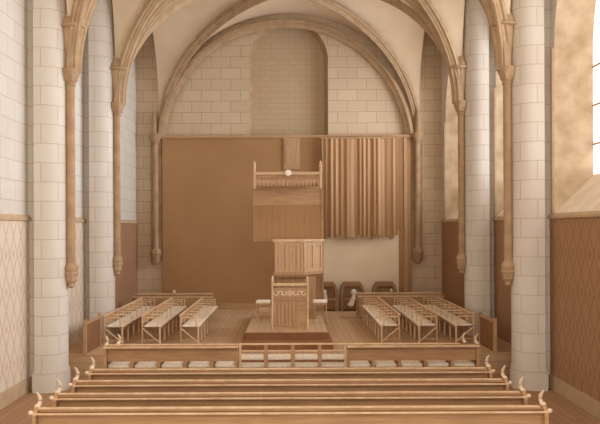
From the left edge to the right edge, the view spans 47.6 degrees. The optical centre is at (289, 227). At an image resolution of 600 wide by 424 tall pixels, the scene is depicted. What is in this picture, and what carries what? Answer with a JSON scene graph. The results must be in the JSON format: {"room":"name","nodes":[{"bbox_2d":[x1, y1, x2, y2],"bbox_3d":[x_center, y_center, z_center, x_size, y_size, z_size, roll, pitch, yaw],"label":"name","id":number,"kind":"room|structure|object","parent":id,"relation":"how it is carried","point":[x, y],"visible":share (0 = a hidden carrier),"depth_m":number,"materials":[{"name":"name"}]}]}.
{"room":"house of worship","nodes":[
{"label":"house of worship","id":0,"kind":"room"},
{"bbox_2d":[0,0,137,409],"bbox_3d":[-5.681,-2.425,13.500,0.460,11.700,22.000,0,0,0],"label":"wall","id":1,"kind":"structure","parent":0,"point":[15,378],"depth_m":13.98,"materials":[{"name":"stone"}]},
{"bbox_2d":[66,0,510,112],"bbox_3d":[-0.024,-5.550,15.050,11.200,4.300,18.900,0,0,0],"label":"ceiling","id":2,"kind":"structure","parent":0,"point":[404,36],"depth_m":23.21,"materials":[{"name":"paint"}]},
{"bbox_2d":[65,0,88,70],"bbox_3d":[-0.024,-5.470,10.050,12.931,4.261,0.272,0,0,44],"label":"trim","id":3,"kind":"structure","parent":2,"relation":"attached to","point":[79,7],"depth_m":14.28,"materials":[{"name":"stone"}]},
{"bbox_2d":[91,0,463,102],"bbox_3d":[-0.024,-5.471,16.450,10.131,4.259,0.272,0,0,-23],"label":"trim","id":4,"kind":"structure","parent":2,"relation":"attached to","point":[428,7],"depth_m":18.12,"materials":[{"name":"stone"}]},
{"bbox_2d":[115,0,462,104],"bbox_3d":[-0.024,-5.476,18.400,9.360,4.269,0.320,0,0,0],"label":"trim","id":5,"kind":"structure","parent":2,"relation":"attached to","point":[163,4],"depth_m":18.34,"materials":[{"name":"stone"}]},
{"bbox_2d":[67,0,510,72],"bbox_3d":[-0.024,-5.476,14.500,9.360,4.269,0.320,0,0,0],"label":"trim","id":6,"kind":"structure","parent":2,"relation":"attached to","point":[91,3],"depth_m":14.45,"materials":[{"name":"stone"}]},
{"bbox_2d":[114,0,486,104],"bbox_3d":[-0.024,-5.471,16.450,10.131,4.259,0.272,0,0,23],"label":"trim","id":7,"kind":"structure","parent":2,"relation":"attached to","point":[149,7],"depth_m":18.11,"materials":[{"name":"stone"}]},
{"bbox_2d":[489,0,511,68],"bbox_3d":[-0.024,-5.470,10.050,12.931,4.261,0.272,0,0,-44],"label":"trim","id":8,"kind":"structure","parent":2,"relation":"attached to","point":[498,9],"depth_m":14.29,"materials":[{"name":"stone"}]},
{"bbox_2d":[136,14,441,294],"bbox_3d":[-0.011,-2.450,24.744,11.200,11.700,0.512,0,0,0],"label":"wall","id":9,"kind":"structure","parent":0,"point":[278,81],"depth_m":24.50,"materials":[{"name":"stone"}]},
{"bbox_2d":[149,111,162,263],"bbox_3d":[-4.786,-1.439,24.300,0.440,5.480,0.440,0,0,0],"label":"corner respond","id":10,"kind":"object","parent":9,"relation":"attached to","point":[155,137],"visible":1,"depth_m":24.25,"materials":[{"name":"stone"}]},
{"bbox_2d":[120,0,417,131],"bbox_3d":[-0.024,-5.471,21.450,11.174,4.260,0.272,0,0,-33],"label":"trim","id":11,"kind":"structure","parent":9,"relation":"attached to","point":[179,4],"depth_m":22.99,"materials":[{"name":"stone"}]},
{"bbox_2d":[158,19,413,135],"bbox_3d":[-0.143,-5.369,24.360,9.124,4.122,0.320,0,0,0],"label":"trim","id":12,"kind":"structure","parent":9,"relation":"attached to","point":[208,50],"depth_m":24.26,"materials":[{"name":"stone"}]},
{"bbox_2d":[158,0,457,127],"bbox_3d":[-0.024,-5.471,21.450,11.174,4.260,0.272,0,0,33],"label":"trim","id":13,"kind":"structure","parent":9,"relation":"attached to","point":[248,4],"depth_m":22.89,"materials":[{"name":"stone"}]},
{"bbox_2d":[411,110,422,262],"bbox_3d":[4.574,-1.480,24.300,0.440,5.480,0.440,0,0,0],"label":"corner respond","id":14,"kind":"object","parent":9,"relation":"attached to","point":[416,137],"visible":0.99,"depth_m":24.25,"materials":[{"name":"stone"}]},
{"bbox_2d":[69,309,510,375],"bbox_3d":[0.014,3.250,20.250,11.040,0.700,9.100,0,0,0],"label":"floor","id":15,"kind":"structure","parent":0,"point":[231,326],"depth_m":18.18,"materials":[{"name":"brown wood"}]},
{"bbox_2d":[83,313,100,354],"bbox_3d":[-4.729,2.521,16.320,0.070,0.800,1.270,0,0,0],"label":"panel","id":16,"kind":"object","parent":15,"relation":"on","point":[91,328],"depth_m":16.17,"materials":[{"name":"brown wood"}]},
{"bbox_2d":[84,0,128,337],"bbox_3d":[-4.910,-2.379,18.400,1.200,10.600,0.870,0,0,0],"label":"stone pier","id":17,"kind":"object","parent":15,"relation":"on","point":[102,189],"visible":0.86,"depth_m":18.11,"materials":[{"name":"white stone"}]},
{"bbox_2d":[103,297,154,343],"bbox_3d":[-4.404,2.547,19.170,0.510,0.745,4.396,0,0,0],"label":"bench","id":18,"kind":"object","parent":15,"relation":"on","point":[128,319],"visible":0.91,"depth_m":18.22,"materials":[{"name":"brown wood"}]},
{"bbox_2d":[141,297,186,343],"bbox_3d":[-3.464,2.543,19.170,0.510,0.745,4.396,0,0,0],"label":"bench","id":19,"kind":"object","parent":15,"relation":"on","point":[160,321],"visible":0.98,"depth_m":18.23,"materials":[{"name":"brown wood"}]},
{"bbox_2d":[132,290,212,318],"bbox_3d":[-3.739,2.456,21.854,2.540,0.920,0.428,0,0,0],"label":"bench","id":20,"kind":"object","parent":15,"relation":"on","point":[190,298],"visible":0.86,"depth_m":21.67,"materials":[{"name":"brown wood"}]},
{"bbox_2d":[179,297,217,343],"bbox_3d":[-2.504,2.538,19.170,0.510,0.745,4.396,0,0,0],"label":"bench","id":21,"kind":"object","parent":15,"relation":"on","point":[200,317],"visible":1,"depth_m":18.30,"materials":[{"name":"brown wood"}]},
{"bbox_2d":[161,135,411,308],"bbox_3d":[-0.096,-0.207,24.380,8.930,6.215,0.220,0,0,0],"label":"screen","id":22,"kind":"object","parent":15,"relation":"on","point":[209,246],"visible":0.69,"depth_m":24.35,"materials":[{"name":"brown wood"}]},
{"bbox_2d":[320,137,399,238],"bbox_3d":[2.519,-1.403,24.179,2.830,3.619,0.383,0,0,0],"label":"curtain","id":23,"kind":"object","parent":22,"relation":"hanging from","point":[360,174],"visible":1,"depth_m":24.08,"materials":[{"name":"fabric"}]},
{"bbox_2d":[241,307,332,349],"bbox_3d":[-0.063,2.716,18.992,2.210,0.368,6.015,0,0,0],"label":"platform","id":24,"kind":"object","parent":15,"relation":"on","point":[261,332],"visible":0.64,"depth_m":16.58,"materials":[{"name":"brown wood"}]},
{"bbox_2d":[256,300,270,323],"bbox_3d":[-0.696,2.233,18.100,0.380,0.620,0.340,0,0,0],"label":"stool","id":25,"kind":"object","parent":24,"relation":"on","point":[258,302],"visible":1,"depth_m":17.94,"materials":[{"name":"brown wood"}]},
{"bbox_2d":[256,300,270,302],"bbox_3d":[-0.697,1.958,18.100,0.380,0.070,0.340,0,0,0],"label":"cushion","id":26,"kind":"object","parent":25,"relation":"on","point":[257,301],"depth_m":17.93,"materials":[{"name":"white fabric"}]},
{"bbox_2d":[252,161,324,318],"bbox_3d":[-0.031,0.320,19.275,2.048,4.440,1.310,0,0,0],"label":"pulpit","id":27,"kind":"object","parent":24,"relation":"on","point":[291,217],"visible":0.98,"depth_m":19.85,"materials":[{"name":"brown wood"}]},
{"bbox_2d":[271,275,308,329],"bbox_3d":[0.013,1.875,17.219,0.948,1.330,0.527,0,0,0],"label":"desk","id":28,"kind":"object","parent":24,"relation":"on","point":[287,314],"visible":1,"depth_m":17.00,"materials":[{"name":"brown wood"}]},
{"bbox_2d":[312,299,326,323],"bbox_3d":[0.808,2.227,18.100,0.380,0.620,0.340,0,0,0],"label":"stool","id":29,"kind":"object","parent":24,"relation":"on","point":[315,301],"visible":1,"depth_m":17.94,"materials":[{"name":"brown wood"}]},
{"bbox_2d":[312,299,326,302],"bbox_3d":[0.807,1.952,18.100,0.380,0.070,0.340,0,0,0],"label":"cushion","id":30,"kind":"object","parent":29,"relation":"on","point":[314,300],"depth_m":17.95,"materials":[{"name":"white fabric"}]},
{"bbox_2d":[324,281,337,310],"bbox_3d":[1.268,2.387,23.875,0.820,1.015,0.450,0,0,0],"label":"armchair","id":31,"kind":"object","parent":15,"relation":"on","point":[330,287],"visible":0.48,"depth_m":23.70,"materials":[{"name":"wood"}]},
{"bbox_2d":[340,281,363,310],"bbox_3d":[2.193,2.383,23.875,0.820,1.015,0.450,0,0,0],"label":"armchair","id":32,"kind":"object","parent":15,"relation":"on","point":[346,287],"visible":0.64,"depth_m":23.70,"materials":[{"name":"wood"}]},
{"bbox_2d":[348,289,356,306],"bbox_3d":[2.176,2.424,23.620,0.324,0.605,0.132,0,0,0],"label":"cloth","id":33,"kind":"object","parent":32,"relation":"hanging from","point":[353,292],"visible":0.94,"depth_m":23.59,"materials":[{"name":"fabric"}]},
{"bbox_2d":[362,296,400,342],"bbox_3d":[2.526,2.517,19.170,0.510,0.745,4.396,0,0,0],"label":"bench","id":34,"kind":"object","parent":15,"relation":"on","point":[380,318],"visible":1,"depth_m":18.26,"materials":[{"name":"brown wood"}]},
{"bbox_2d":[372,281,396,291],"bbox_3d":[3.328,2.378,23.875,0.820,1.015,0.450,0,0,0],"label":"armchair","id":35,"kind":"object","parent":15,"relation":"on","point":[378,286],"visible":0.28,"depth_m":23.77,"materials":[{"name":"wood"}]},
{"bbox_2d":[356,289,443,318],"bbox_3d":[3.551,2.425,21.854,2.760,0.920,0.428,0,0,0],"label":"bench","id":36,"kind":"object","parent":15,"relation":"on","point":[388,297],"visible":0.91,"depth_m":21.67,"materials":[{"name":"brown wood"}]},
{"bbox_2d":[392,295,437,342],"bbox_3d":[3.476,2.512,19.291,0.530,0.745,4.638,0,0,0],"label":"bench","id":37,"kind":"object","parent":15,"relation":"on","point":[418,320],"visible":0.98,"depth_m":18.22,"materials":[{"name":"brown wood"}]},
{"bbox_2d":[423,296,474,342],"bbox_3d":[4.386,2.508,19.170,0.510,0.745,4.396,0,0,0],"label":"bench","id":38,"kind":"object","parent":15,"relation":"on","point":[443,314],"visible":0.91,"depth_m":18.22,"materials":[{"name":"brown wood"}]},
{"bbox_2d":[448,0,493,336],"bbox_3d":[4.889,-2.421,18.400,1.200,10.600,0.870,0,0,0],"label":"stone pier","id":39,"kind":"object","parent":15,"relation":"on","point":[475,257],"visible":0.86,"depth_m":18.10,"materials":[{"name":"white stone"}]},
{"bbox_2d":[479,311,496,352],"bbox_3d":[4.751,2.479,16.320,0.070,0.800,1.270,0,0,0],"label":"partition panel","id":40,"kind":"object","parent":15,"relation":"on","point":[487,326],"depth_m":16.17,"materials":[{"name":"brown wood"}]},
{"bbox_2d":[0,374,599,423],"bbox_3d":[0.015,3.500,9.100,13.200,0.200,13.200,0,0,0],"label":"floor","id":41,"kind":"structure","parent":0,"point":[565,411],"depth_m":12.87,"materials":[{"name":"brown wood"}]},
{"bbox_2d":[28,0,85,393],"bbox_3d":[-4.909,-2.129,14.500,1.200,11.100,0.870,0,0,0],"label":"stone pier","id":42,"kind":"object","parent":41,"relation":"on","point":[51,84],"visible":0.93,"depth_m":14.19,"materials":[{"name":"white stone"}]},
{"bbox_2d":[103,334,238,368],"bbox_3d":[-2.527,2.833,14.720,2.878,1.156,0.620,0,0,0],"label":"cushioned bench","id":43,"kind":"object","parent":41,"relation":"on","point":[116,356],"visible":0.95,"depth_m":14.53,"materials":[{"name":"brown wood"}]},
{"bbox_2d":[108,362,129,367],"bbox_3d":[-3.664,2.978,14.810,0.473,0.075,0.440,0,0,0],"label":"seat cushion","id":44,"kind":"object","parent":43,"relation":"on","point":[110,364],"depth_m":14.62,"materials":[{"name":"beige fabric"}]},
{"bbox_2d":[135,361,156,367],"bbox_3d":[-3.092,2.976,14.810,0.473,0.075,0.440,0,0,0],"label":"seat cushion","id":45,"kind":"object","parent":43,"relation":"on","point":[138,364],"depth_m":14.64,"materials":[{"name":"beige fabric"}]},
{"bbox_2d":[161,361,183,367],"bbox_3d":[-2.519,2.974,14.810,0.473,0.075,0.440,0,0,0],"label":"seat cushion","id":46,"kind":"object","parent":43,"relation":"on","point":[167,364],"depth_m":14.63,"materials":[{"name":"beige fabric"}]},
{"bbox_2d":[188,361,209,367],"bbox_3d":[-1.946,2.971,14.810,0.473,0.075,0.440,0,0,0],"label":"seat cushion","id":47,"kind":"object","parent":43,"relation":"on","point":[193,364],"depth_m":14.62,"materials":[{"name":"beige fabric"}]},
{"bbox_2d":[215,361,235,367],"bbox_3d":[-1.374,2.969,14.810,0.473,0.075,0.440,0,0,0],"label":"seat cushion","id":48,"kind":"object","parent":43,"relation":"on","point":[219,364],"depth_m":14.62,"materials":[{"name":"beige fabric"}]},
{"bbox_2d":[49,377,530,406],"bbox_3d":[0.012,2.827,10.398,7.187,1.146,0.585,0,0,0],"label":"bench","id":49,"kind":"object","parent":41,"relation":"on","point":[360,398],"visible":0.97,"depth_m":10.24,"materials":[{"name":"brown wood"}]},
{"bbox_2d":[68,365,511,392],"bbox_3d":[0.012,2.827,11.258,7.187,1.146,0.585,0,0,0],"label":"bench","id":50,"kind":"object","parent":41,"relation":"on","point":[441,384],"visible":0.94,"depth_m":11.10,"materials":[{"name":"brown wood"}]},
{"bbox_2d":[28,390,552,423],"bbox_3d":[0.012,2.827,9.578,7.187,1.146,0.585,0,0,0],"label":"bench","id":51,"kind":"object","parent":41,"relation":"on","point":[406,414],"visible":1,"depth_m":9.42,"materials":[{"name":"brown wood"}]},
{"bbox_2d":[85,355,495,379],"bbox_3d":[0.012,2.827,12.158,7.187,1.146,0.585,0,0,0],"label":"bench","id":52,"kind":"object","parent":41,"relation":"on","point":[373,372],"visible":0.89,"depth_m":12.00,"materials":[{"name":"brown wood"}]},
{"bbox_2d":[239,343,346,367],"bbox_3d":[0.072,2.932,14.770,2.306,0.935,0.520,0,0,0],"label":"settee","id":53,"kind":"object","parent":41,"relation":"on","point":[265,360],"visible":0.94,"depth_m":14.53,"materials":[{"name":"brown wood"}]},
{"bbox_2d":[347,332,479,367],"bbox_3d":[2.643,2.810,14.720,2.825,1.156,0.620,0,0,0],"label":"cushioned bench","id":54,"kind":"object","parent":41,"relation":"on","point":[359,355],"visible":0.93,"depth_m":14.53,"materials":[{"name":"brown wood"}]},
{"bbox_2d":[350,361,370,366],"bbox_3d":[1.512,2.956,14.810,0.462,0.075,0.440,0,0,0],"label":"seat cushion","id":55,"kind":"object","parent":54,"relation":"on","point":[352,363],"depth_m":14.64,"materials":[{"name":"grey fabric"}]},
{"bbox_2d":[375,360,396,366],"bbox_3d":[2.074,2.954,14.810,0.462,0.075,0.440,0,0,0],"label":"seat cushion","id":56,"kind":"object","parent":54,"relation":"on","point":[386,363],"depth_m":14.63,"materials":[{"name":"grey fabric"}]},
{"bbox_2d":[401,360,422,366],"bbox_3d":[2.636,2.951,14.810,0.462,0.075,0.440,0,0,0],"label":"seat cushion","id":57,"kind":"object","parent":54,"relation":"on","point":[404,363],"depth_m":14.62,"materials":[{"name":"grey fabric"}]},
{"bbox_2d":[427,360,448,366],"bbox_3d":[3.198,2.949,14.810,0.462,0.075,0.440,0,0,0],"label":"seat cushion","id":58,"kind":"object","parent":54,"relation":"on","point":[430,363],"depth_m":14.62,"materials":[{"name":"grey fabric"}]},
{"bbox_2d":[454,360,474,366],"bbox_3d":[3.760,2.946,14.810,0.462,0.075,0.440,0,0,0],"label":"seat cushion","id":59,"kind":"object","parent":54,"relation":"on","point":[457,363],"depth_m":14.61,"materials":[{"name":"grey fabric"}]},
{"bbox_2d":[491,0,549,390],"bbox_3d":[4.891,-2.171,14.500,1.200,11.100,0.870,0,0,0],"label":"stone pier","id":60,"kind":"object","parent":41,"relation":"on","point":[525,267],"visible":0.94,"depth_m":14.21,"materials":[{"name":"white stone"}]},
{"bbox_2d":[440,0,599,419],"bbox_3d":[5.859,-2.476,13.500,0.860,11.700,22.000,0,0,0],"label":"wall","id":61,"kind":"structure","parent":0,"point":[574,216],"depth_m":14.08,"materials":[{"name":"paint"}]},
{"bbox_2d":[592,0,599,173],"bbox_3d":[6.269,-3.617,11.540,0.070,5.620,5.080,0,0,0],"label":"window","id":62,"kind":"structure","parent":61,"relation":"in","point":[596,36],"depth_m":13.92,"materials":[{"name":"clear glass"}]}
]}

